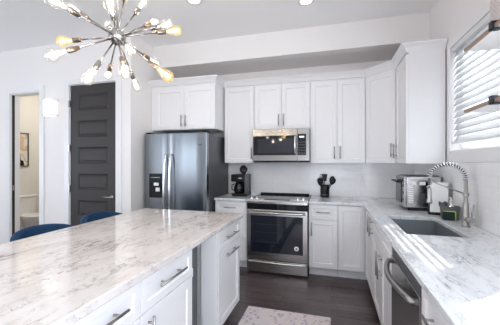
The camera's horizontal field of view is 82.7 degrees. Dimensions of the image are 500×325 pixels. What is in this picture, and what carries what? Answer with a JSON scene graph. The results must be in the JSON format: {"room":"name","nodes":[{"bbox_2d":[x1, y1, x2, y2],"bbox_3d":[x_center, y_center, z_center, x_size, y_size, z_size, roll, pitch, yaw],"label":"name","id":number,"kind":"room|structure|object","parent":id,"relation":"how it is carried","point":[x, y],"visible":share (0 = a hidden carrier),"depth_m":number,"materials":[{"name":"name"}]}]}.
{"room":"kitchen","nodes":[
{"label":"kitchen","id":0,"kind":"room"},
{"bbox_2d":[20,95,38,212],"bbox_3d":[-4.311,-0.133,5.505,0.120,3.050,1.790,0,0,16],"label":"wall","id":1,"kind":"structure","parent":0,"point":[29,105],"depth_m":5.52,"materials":[{"name":"paint"}]},
{"bbox_2d":[20,133,28,165],"bbox_3d":[-4.315,-0.228,5.220,0.025,0.630,0.470,0,0,16],"label":"picture","id":2,"kind":"object","parent":1,"relation":"attached to","point":[24,137],"visible":0.42,"depth_m":5.38,"materials":[{"name":"multicoloured paper"}]},
{"bbox_2d":[0,34,136,243],"bbox_3d":[-3.305,-0.133,4.223,3.720,3.050,0.120,0,0,16],"label":"wall","id":3,"kind":"structure","parent":0,"point":[25,67],"depth_m":3.98,"materials":[{"name":"paint"}]},
{"bbox_2d":[12,95,14,234],"bbox_3d":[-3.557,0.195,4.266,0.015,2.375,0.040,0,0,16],"label":"door","id":4,"kind":"structure","parent":3,"relation":"in","point":[13,97],"depth_m":4.27,"materials":[{"name":"grey paint"}]},
{"bbox_2d":[5,85,43,242],"bbox_3d":[-3.295,0.149,4.149,0.750,2.485,0.018,0,0,16],"label":"trim","id":5,"kind":"structure","parent":3,"relation":"attached to","point":[39,88],"depth_m":4.18,"materials":[{"name":"paint"}]},
{"bbox_2d":[11,92,38,235],"bbox_3d":[-3.275,0.192,4.218,0.580,2.400,0.125,0,0,16],"label":"trim","id":6,"kind":"structure","parent":3,"relation":"attached to","point":[17,96],"depth_m":4.30,"materials":[{"name":"paint"}]},
{"bbox_2d":[42,98,58,116],"bbox_3d":[-2.784,-0.753,3.963,0.194,0.240,0.092,0,0,16],"label":"wall sconce","id":7,"kind":"object","parent":3,"relation":"attached to","point":[49,105],"visible":1,"depth_m":3.93,"materials":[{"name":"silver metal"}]},
{"bbox_2d":[68,82,114,225],"bbox_3d":[-2.126,0.168,3.829,0.765,2.432,0.109,0,0,16],"label":"door","id":8,"kind":"structure","parent":3,"relation":"in","point":[92,147],"depth_m":3.83,"materials":[{"name":"grey paint"}]},
{"bbox_2d":[64,74,121,224],"bbox_3d":[-2.123,0.124,3.813,0.945,2.535,0.018,0,0,16],"label":"trim","id":9,"kind":"structure","parent":3,"relation":"attached to","point":[113,77],"depth_m":3.75,"materials":[{"name":"paint"}]},
{"bbox_2d":[137,37,171,209],"bbox_3d":[-1.431,-0.133,4.229,0.120,3.050,0.922,0,0,16],"label":"wall","id":10,"kind":"structure","parent":0,"point":[146,73],"depth_m":3.90,"materials":[{"name":"paint"}]},
{"bbox_2d":[0,0,436,51],"bbox_3d":[-2.195,-1.698,1.461,7.375,0.080,8.600,0,0,16],"label":"ceiling","id":11,"kind":"structure","parent":0,"point":[24,24],"depth_m":3.24,"materials":[{"name":"paint"}]},
{"bbox_2d":[43,0,181,90],"bbox_3d":[-0.788,-1.033,1.780,0.786,1.249,0.880,0,0,-28],"label":"chandelier","id":12,"kind":"object","parent":11,"relation":"hanging from","point":[116,36],"visible":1,"depth_m":1.74,"materials":[{"name":"silver metal"}]},
{"bbox_2d":[66,45,79,53],"bbox_3d":[-0.973,-0.619,1.562,0.033,0.059,0.072,0,0,32],"label":"socket","id":13,"kind":"object","parent":12,"relation":"attached to","point":[75,48],"depth_m":1.55,"materials":[{"name":"gold metal"}]},
{"bbox_2d":[66,6,80,17],"bbox_3d":[-0.922,-0.783,1.489,0.033,0.032,0.070,0,0,16],"label":"socket","id":14,"kind":"object","parent":12,"relation":"attached to","point":[69,9],"depth_m":1.47,"materials":[{"name":"silver metal"}]},
{"bbox_2d":[71,37,82,42],"bbox_3d":[-1.137,-0.802,1.871,0.071,0.035,0.033,0,0,16],"label":"socket","id":15,"kind":"object","parent":12,"relation":"attached to","point":[76,39],"depth_m":1.86,"materials":[{"name":"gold metal"}]},
{"bbox_2d":[80,11,88,17],"bbox_3d":[-1.087,-0.959,1.862,0.072,0.060,0.032,0,0,16],"label":"socket","id":16,"kind":"object","parent":12,"relation":"attached to","point":[83,14],"depth_m":1.85,"materials":[{"name":"silver metal"}]},
{"bbox_2d":[92,60,101,70],"bbox_3d":[-0.857,-0.541,1.593,0.033,0.070,0.064,0,0,6],"label":"socket","id":17,"kind":"object","parent":12,"relation":"attached to","point":[98,63],"depth_m":1.58,"materials":[{"name":"silver metal"}]},
{"bbox_2d":[107,63,112,71],"bbox_3d":[-1.001,-0.673,2.031,0.033,0.051,0.074,0,0,-35],"label":"socket","id":18,"kind":"object","parent":12,"relation":"attached to","point":[110,65],"depth_m":2.01,"materials":[{"name":"gold metal"}]},
{"bbox_2d":[109,10,115,20],"bbox_3d":[-0.724,-0.770,1.499,0.033,0.035,0.071,0,0,-21],"label":"socket","id":19,"kind":"object","parent":12,"relation":"attached to","point":[112,16],"depth_m":1.47,"materials":[{"name":"silver metal"}]},
{"bbox_2d":[119,56,125,65],"bbox_3d":[-0.717,-0.567,1.599,0.033,0.066,0.067,0,0,-31],"label":"socket","id":20,"kind":"object","parent":12,"relation":"attached to","point":[122,60],"depth_m":1.58,"materials":[{"name":"gold metal"}]},
{"bbox_2d":[123,42,130,50],"bbox_3d":[-0.678,-0.635,1.565,0.033,0.057,0.073,0,0,-36],"label":"socket","id":21,"kind":"object","parent":12,"relation":"attached to","point":[127,46],"depth_m":1.54,"materials":[{"name":"silver metal"}]},
{"bbox_2d":[128,70,134,79],"bbox_3d":[-0.857,-0.631,2.061,0.033,0.057,0.073,0,0,-4],"label":"socket","id":22,"kind":"object","parent":12,"relation":"attached to","point":[132,76],"depth_m":2.05,"materials":[{"name":"silver metal"}]},
{"bbox_2d":[133,7,140,15],"bbox_3d":[-0.782,-1.041,1.965,0.033,0.071,0.061,0,0,16],"label":"socket","id":23,"kind":"object","parent":12,"relation":"attached to","point":[138,9],"depth_m":1.95,"materials":[{"name":"silver metal"}]},
{"bbox_2d":[143,21,151,27],"bbox_3d":[-0.728,-0.972,2.017,0.033,0.062,0.071,0,0,26],"label":"socket","id":24,"kind":"object","parent":12,"relation":"attached to","point":[147,24],"depth_m":2.00,"materials":[{"name":"gold metal"}]},
{"bbox_2d":[147,60,158,69],"bbox_3d":[-0.594,-0.594,1.739,0.070,0.063,0.035,0,0,16],"label":"socket","id":25,"kind":"object","parent":12,"relation":"attached to","point":[150,62],"depth_m":1.73,"materials":[{"name":"gold metal"}]},
{"bbox_2d":[149,23,161,30],"bbox_3d":[-0.554,-0.783,1.658,0.070,0.033,0.033,0,0,25],"label":"socket","id":26,"kind":"object","parent":12,"relation":"attached to","point":[154,27],"depth_m":1.65,"materials":[{"name":"silver metal"}]},
{"bbox_2d":[156,29,166,34],"bbox_3d":[-0.618,-0.903,1.981,0.074,0.052,0.033,0,0,-42],"label":"socket","id":27,"kind":"object","parent":12,"relation":"attached to","point":[159,32],"depth_m":1.97,"materials":[{"name":"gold metal"}]},
{"bbox_2d":[186,0,201,4],"bbox_3d":[-0.574,-1.651,2.910,0.170,0.011,0.170,0,0,16],"label":"recessed light","id":28,"kind":"object","parent":11,"relation":"in","point":[192,2],"visible":1,"depth_m":2.94,"materials":[{"name":"paint"}]},
{"bbox_2d":[298,0,314,5],"bbox_3d":[0.578,-1.651,2.924,0.170,0.011,0.170,0,0,16],"label":"recessed light","id":29,"kind":"object","parent":11,"relation":"in","point":[300,2],"visible":1,"depth_m":2.95,"materials":[{"name":"paint"}]},
{"bbox_2d":[175,59,402,197],"bbox_3d":[0.471,-0.133,4.230,3.775,3.050,0.128,0,0,16],"label":"wall","id":30,"kind":"structure","parent":0,"point":[354,66],"depth_m":4.13,"materials":[{"name":"paint"}]},
{"bbox_2d":[152,82,224,133],"bbox_3d":[-0.864,-0.753,4.188,0.983,0.620,0.633,0,0,16],"label":"upper cabinet","id":31,"kind":"object","parent":30,"relation":"attached to","point":[192,108],"visible":0.98,"depth_m":3.92,"materials":[{"name":"paint"}]},
{"bbox_2d":[225,86,258,162],"bbox_3d":[-0.118,-0.522,4.135,0.438,1.081,0.348,0,0,16],"label":"upper cabinet","id":32,"kind":"object","parent":30,"relation":"attached to","point":[239,101],"visible":0.98,"depth_m":4.01,"materials":[{"name":"paint"}]},
{"bbox_2d":[255,81,309,128],"bbox_3d":[0.462,-0.751,3.969,0.760,0.623,0.348,0,0,16],"label":"upper cabinet","id":33,"kind":"object","parent":30,"relation":"attached to","point":[283,105],"visible":0.94,"depth_m":3.83,"materials":[{"name":"paint"}]},
{"bbox_2d":[253,128,309,161],"bbox_3d":[0.447,-0.215,3.916,0.758,0.446,0.444,0,0,16],"label":"microwave","id":34,"kind":"object","parent":33,"relation":"attached to","point":[285,144],"visible":0.99,"depth_m":3.75,"materials":[{"name":"silver metal"}]},
{"bbox_2d":[153,12,429,78],"bbox_3d":[0.372,-1.503,3.899,3.527,0.310,0.562,0,0,16],"label":"soffit","id":35,"kind":"object","parent":30,"relation":"attached to","point":[379,39],"depth_m":3.64,"materials":[{"name":"paint"}]},
{"bbox_2d":[231,162,414,197],"bbox_3d":[0.922,0.243,4.028,2.515,0.469,0.012,0,0,16],"label":"backsplash","id":36,"kind":"structure","parent":30,"relation":"attached to","point":[273,177],"depth_m":3.98,"materials":[{"name":"tile"}]},
{"bbox_2d":[310,77,364,162],"bbox_3d":[1.155,-0.522,3.771,0.677,1.081,0.348,0,0,16],"label":"upper cabinet","id":37,"kind":"object","parent":30,"relation":"attached to","point":[337,106],"visible":1,"depth_m":3.63,"materials":[{"name":"paint"}]},
{"bbox_2d":[359,175,364,182],"bbox_3d":[1.518,0.232,3.847,0.070,0.114,0.006,0,0,16],"label":"outlet","id":38,"kind":"object","parent":30,"relation":"attached to","point":[361,177],"visible":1,"depth_m":3.85,"materials":[{"name":"white plastic"}]},
{"bbox_2d":[223,266,380,324],"bbox_3d":[-2.195,1.422,1.461,7.375,0.060,8.600,0,0,16],"label":"floor","id":39,"kind":"structure","parent":0,"point":[347,301],"depth_m":2.93,"materials":[{"name":"brown wood"}]},
{"bbox_2d":[20,194,38,229],"bbox_3d":[-3.975,1.008,5.164,0.701,0.768,0.450,0,0,16],"label":"toilet","id":40,"kind":"object","parent":39,"relation":"on","point":[29,217],"visible":0.52,"depth_m":5.15,"materials":[{"name":"white ceramic"}]},
{"bbox_2d":[10,223,73,241],"bbox_3d":[-1.519,0.955,2.219,0.517,0.877,0.581,0,0,16],"label":"bar stool","id":41,"kind":"object","parent":39,"relation":"on","point":[31,231],"visible":0.11,"depth_m":2.29,"materials":[{"name":"blue fabric"}]},
{"bbox_2d":[80,211,122,223],"bbox_3d":[-1.362,0.955,2.804,0.517,0.877,0.581,0,0,16],"label":"bar stool","id":42,"kind":"object","parent":39,"relation":"on","point":[95,216],"visible":0.12,"depth_m":2.89,"materials":[{"name":"blue fabric"}]},
{"bbox_2d":[72,282,140,324],"bbox_3d":[-0.845,0.955,1.065,0.658,0.875,0.581,0,0,16],"label":"base cabinet","id":43,"kind":"object","parent":39,"relation":"on","point":[124,309],"visible":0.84,"depth_m":1.14,"materials":[{"name":"paint"}]},
{"bbox_2d":[140,250,191,324],"bbox_3d":[-0.698,0.955,1.580,0.658,0.875,0.481,0,0,16],"label":"base cabinet","id":44,"kind":"object","parent":39,"relation":"on","point":[166,294],"visible":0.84,"depth_m":1.49,"materials":[{"name":"paint"}]},
{"bbox_2d":[0,208,242,324],"bbox_3d":[-0.921,0.497,1.562,1.059,0.038,2.535,0,0,16],"label":"countertop","id":45,"kind":"structure","parent":44,"relation":"on","point":[58,277],"depth_m":1.39,"materials":[{"name":"stone"}]},
{"bbox_2d":[145,131,227,211],"bbox_3d":[-0.889,0.494,4.046,0.913,1.775,0.890,0,0,16],"label":"refrigerator","id":46,"kind":"object","parent":39,"relation":"on","point":[184,171],"visible":0.7,"depth_m":3.69,"materials":[{"name":"grey metal"}]},
{"bbox_2d":[192,245,198,324],"bbox_3d":[-0.633,0.955,2.003,0.490,0.835,0.344,0,0,16],"label":"beverage cooler","id":47,"kind":"object","parent":39,"relation":"on","point":[195,251],"visible":0.17,"depth_m":2.06,"materials":[{"name":"grey metal"}]},
{"bbox_2d":[201,233,217,324],"bbox_3d":[-0.303,0.955,2.130,0.124,0.875,0.037,0,0,16],"label":"panel","id":48,"kind":"object","parent":39,"relation":"on","point":[209,248],"visible":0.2,"depth_m":2.11,"materials":[{"name":"paint"}]},
{"bbox_2d":[199,220,239,324],"bbox_3d":[-0.446,0.955,2.458,0.658,0.875,0.508,0,0,16],"label":"base cabinet","id":49,"kind":"object","parent":39,"relation":"on","point":[228,238],"visible":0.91,"depth_m":2.32,"materials":[{"name":"paint"}]},
{"bbox_2d":[215,200,246,266],"bbox_3d":[-0.169,0.951,3.987,0.446,0.882,0.648,0,0,16],"label":"base cabinet","id":50,"kind":"object","parent":39,"relation":"on","point":[220,205],"visible":0.41,"depth_m":3.69,"materials":[{"name":"paint"}]},
{"bbox_2d":[214,193,257,200],"bbox_3d":[-0.167,0.493,3.999,0.457,0.030,0.641,0,0,16],"label":"countertop","id":51,"kind":"structure","parent":50,"relation":"on","point":[227,197],"depth_m":3.79,"materials":[{"name":"stone"}]},
{"bbox_2d":[231,165,250,195],"bbox_3d":[-0.130,0.262,4.047,0.240,0.431,0.250,0,0,16],"label":"coffee maker","id":52,"kind":"object","parent":51,"relation":"on","point":[242,187],"visible":1,"depth_m":3.95,"materials":[{"name":"black plastic"}]},
{"bbox_2d":[247,192,310,276],"bbox_3d":[0.404,0.913,3.768,0.756,0.958,0.734,0,0,16],"label":"range","id":53,"kind":"object","parent":39,"relation":"on","point":[277,223],"visible":1,"depth_m":3.47,"materials":[{"name":"silver metal"}]},
{"bbox_2d":[253,194,310,201],"bbox_3d":[0.415,0.485,3.806,0.756,0.023,0.643,0,0,16],"label":"cooktop","id":54,"kind":"object","parent":53,"relation":"in","point":[261,197],"depth_m":3.66,"materials":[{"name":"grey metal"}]},
{"bbox_2d":[238,306,330,324],"bbox_3d":[0.066,1.387,1.630,0.760,0.008,2.070,0,0,16],"label":"rug","id":55,"kind":"object","parent":39,"relation":"on","point":[253,315],"visible":1,"depth_m":2.50,"materials":[{"name":"white fabric"}]},
{"bbox_2d":[309,204,337,276],"bbox_3d":[0.951,0.951,3.666,0.336,0.882,0.648,0,0,16],"label":"base cabinet","id":56,"kind":"object","parent":39,"relation":"on","point":[323,219],"visible":0.98,"depth_m":3.40,"materials":[{"name":"paint"}]},
{"bbox_2d":[338,205,366,279],"bbox_3d":[1.577,0.951,3.506,0.946,0.882,0.610,0,0,16],"label":"base cabinet","id":57,"kind":"object","parent":39,"relation":"on","point":[351,219],"visible":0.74,"depth_m":3.31,"materials":[{"name":"paint"}]},
{"bbox_2d":[365,209,371,293],"bbox_3d":[1.536,0.951,2.892,0.693,0.882,0.548,0,0,16],"label":"base cabinet","id":58,"kind":"object","parent":39,"relation":"on","point":[368,239],"visible":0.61,"depth_m":2.96,"materials":[{"name":"paint"}]},
{"bbox_2d":[368,219,373,299],"bbox_3d":[1.444,0.951,2.571,0.693,0.882,0.112,0,0,16],"label":"base cabinet","id":59,"kind":"object","parent":39,"relation":"on","point":[369,222],"visible":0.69,"depth_m":2.65,"materials":[{"name":"paint"}]},
{"bbox_2d":[374,222,391,324],"bbox_3d":[1.316,0.951,2.124,0.693,0.882,0.812,0,0,16],"label":"base cabinet","id":60,"kind":"object","parent":39,"relation":"on","point":[382,246],"visible":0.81,"depth_m":2.17,"materials":[{"name":"paint"}]},
{"bbox_2d":[384,247,421,324],"bbox_3d":[1.078,0.955,1.446,0.708,0.875,0.597,0,0,16],"label":"dishwasher","id":61,"kind":"object","parent":39,"relation":"on","point":[406,290],"visible":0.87,"depth_m":1.48,"materials":[{"name":"silver metal"}]},
{"bbox_2d":[420,288,448,324],"bbox_3d":[0.948,0.951,0.836,0.693,0.882,0.618,0,0,16],"label":"base cabinet","id":62,"kind":"object","parent":39,"relation":"on","point":[430,315],"visible":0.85,"depth_m":1.11,"materials":[{"name":"paint"}]},
{"bbox_3d":[0.735,0.951,0.027,0.656,0.882,1.048,0,0,16],"label":"base cabinet","id":63,"kind":"object","parent":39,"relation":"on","visible":0},
{"bbox_2d":[308,195,499,324],"bbox_3d":[0.893,0.493,1.720,1.299,0.030,4.439,0,0,16],"label":"countertop","id":64,"kind":"structure","parent":63,"relation":"on","point":[460,276],"depth_m":1.39,"materials":[{"name":"stone"}]},
{"bbox_2d":[320,185,328,197],"bbox_3d":[1.012,0.397,3.840,0.120,0.162,0.120,0,0,16],"label":"utensil crock","id":65,"kind":"object","parent":64,"relation":"on","point":[324,192],"visible":0.96,"depth_m":3.79,"materials":[{"name":"black plastic"}]},
{"bbox_2d":[322,174,326,184],"bbox_3d":[1.014,0.316,3.857,0.070,0.299,0.016,0,0,16],"label":"turner","id":66,"kind":"object","parent":65,"relation":"in","point":[324,176],"visible":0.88,"depth_m":3.86,"materials":[{"name":"black plastic"}]},
{"bbox_2d":[329,178,335,188],"bbox_3d":[1.070,0.342,3.792,0.150,0.252,0.019,0,0,21],"label":"slotted spoon","id":67,"kind":"object","parent":65,"relation":"in","point":[333,180],"visible":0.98,"depth_m":3.77,"materials":[{"name":"black plastic"}]},
{"bbox_2d":[391,174,440,209],"bbox_3d":[1.703,0.308,2.946,0.379,0.338,0.388,0,0,16],"label":"toaster oven","id":68,"kind":"object","parent":64,"relation":"on","point":[411,190],"visible":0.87,"depth_m":2.78,"materials":[{"name":"silver metal"}]},
{"bbox_2d":[392,219,461,236],"bbox_3d":[1.312,0.615,2.160,0.384,0.216,0.691,0,0,16],"label":"sink","id":69,"kind":"object","parent":64,"relation":"in","point":[420,227],"visible":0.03,"depth_m":2.45,"materials":[{"name":"silver metal"}]},
{"bbox_2d":[427,182,447,214],"bbox_3d":[1.704,0.332,2.574,0.154,0.292,0.093,0,0,26],"label":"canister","id":70,"kind":"object","parent":64,"relation":"on","point":[439,193],"visible":0.55,"depth_m":2.54,"materials":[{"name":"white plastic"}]},
{"bbox_2d":[439,205,460,219],"bbox_3d":[1.665,0.422,2.368,0.140,0.110,0.084,0,0,30],"label":"sponge caddy","id":71,"kind":"object","parent":64,"relation":"on","point":[456,209],"visible":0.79,"depth_m":2.33,"materials":[{"name":"grey plastic"}]},
{"bbox_2d":[439,201,447,205],"bbox_3d":[1.624,0.356,2.387,0.070,0.049,0.032,0,0,4],"label":"cloth","id":72,"kind":"object","parent":71,"relation":"on","point":[444,203],"visible":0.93,"depth_m":2.38,"materials":[{"name":"grey fabric"}]},
{"bbox_2d":[443,211,455,220],"bbox_3d":[1.623,0.439,2.311,0.089,0.073,0.030,0,0,29],"label":"sponge","id":73,"kind":"object","parent":71,"relation":"in","point":[447,215],"visible":1,"depth_m":2.30,"materials":[{"name":"yellow plastic"}]},
{"bbox_2d":[447,197,454,206],"bbox_3d":[1.679,0.381,2.374,0.049,0.173,0.050,0,0,43],"label":"soap bottle","id":74,"kind":"object","parent":71,"relation":"in","point":[450,200],"visible":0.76,"depth_m":2.37,"materials":[{"name":"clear plastic"}]},
{"bbox_2d":[426,162,474,226],"bbox_3d":[1.480,0.239,2.106,0.290,0.477,0.104,0,0,16],"label":"faucet","id":75,"kind":"object","parent":64,"relation":"on","point":[466,219],"visible":1,"depth_m":2.10,"materials":[{"name":"silver metal"}]},
{"bbox_2d":[430,0,499,236],"bbox_3d":[1.173,-0.133,0.059,0.128,3.050,7.760,0,0,16],"label":"wall","id":76,"kind":"structure","parent":0,"point":[447,17],"depth_m":2.57,"materials":[{"name":"paint"}]},
{"bbox_2d":[365,68,395,162],"bbox_3d":[1.746,-0.522,3.474,0.620,1.081,0.589,0,0,16],"label":"upper cabinet","id":77,"kind":"object","parent":76,"relation":"attached to","point":[380,88],"visible":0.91,"depth_m":3.37,"materials":[{"name":"paint"}]},
{"bbox_2d":[393,49,444,163],"bbox_3d":[1.724,-0.522,2.942,0.370,1.081,0.453,0,0,16],"label":"upper cabinet","id":78,"kind":"object","parent":76,"relation":"attached to","point":[420,76],"visible":1,"depth_m":2.73,"materials":[{"name":"paint"}]},
{"bbox_2d":[149,38,447,87],"bbox_3d":[0.248,-1.103,3.488,3.513,0.079,0.796,0,0,16],"label":"trim","id":79,"kind":"structure","parent":78,"relation":"attached to","point":[404,48],"depth_m":3.68,"materials":[{"name":"paint"}]},
{"bbox_2d":[415,162,499,235],"bbox_3d":[1.485,0.242,1.405,0.012,0.471,4.720,0,0,16],"label":"backsplash","id":80,"kind":"structure","parent":76,"relation":"attached to","point":[484,178],"depth_m":2.08,"materials":[{"name":"tile"}]},
{"bbox_2d":[447,0,499,162],"bbox_3d":[1.492,-0.546,1.438,0.016,1.104,2.487,0,0,16],"label":"trim","id":81,"kind":"structure","parent":76,"relation":"attached to","point":[491,155],"depth_m":2.29,"materials":[{"name":"paint"}]},
{"bbox_2d":[450,50,499,151],"bbox_3d":[1.724,-0.555,2.031,0.124,0.945,1.095,0,0,16],"label":"window","id":82,"kind":"structure","parent":76,"relation":"in","point":[464,147],"depth_m":2.32,"materials":[{"name":"white glass"}]},
{"bbox_2d":[452,12,499,143],"bbox_3d":[1.700,-0.592,2.038,0.061,0.869,1.071,0,0,16],"label":"window blind","id":83,"kind":"object","parent":82,"relation":"attached to","point":[486,127],"visible":0.92,"depth_m":2.18,"materials":[{"name":"white plastic"}]},
{"bbox_2d":[464,19,499,51],"bbox_3d":[1.238,-0.719,0.969,0.228,0.046,1.745,0,0,16],"label":"shelf","id":84,"kind":"object","parent":76,"relation":"attached to","point":[490,39],"visible":1,"depth_m":1.66,"materials":[{"name":"white wood"}]},
{"bbox_2d":[490,0,499,21],"bbox_3d":[1.391,-0.817,1.432,0.182,0.180,0.272,0,0,16],"label":"woven basket","id":85,"kind":"object","parent":84,"relation":"on","point":[494,4],"visible":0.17,"depth_m":1.54,"materials":[{"name":"white"}]},
{"bbox_2d":[464,95,499,112],"bbox_3d":[1.238,-0.326,0.969,0.228,0.046,1.745,0,0,16],"label":"shelf","id":86,"kind":"object","parent":76,"relation":"attached to","point":[493,103],"visible":1,"depth_m":1.65,"materials":[{"name":"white wood"}]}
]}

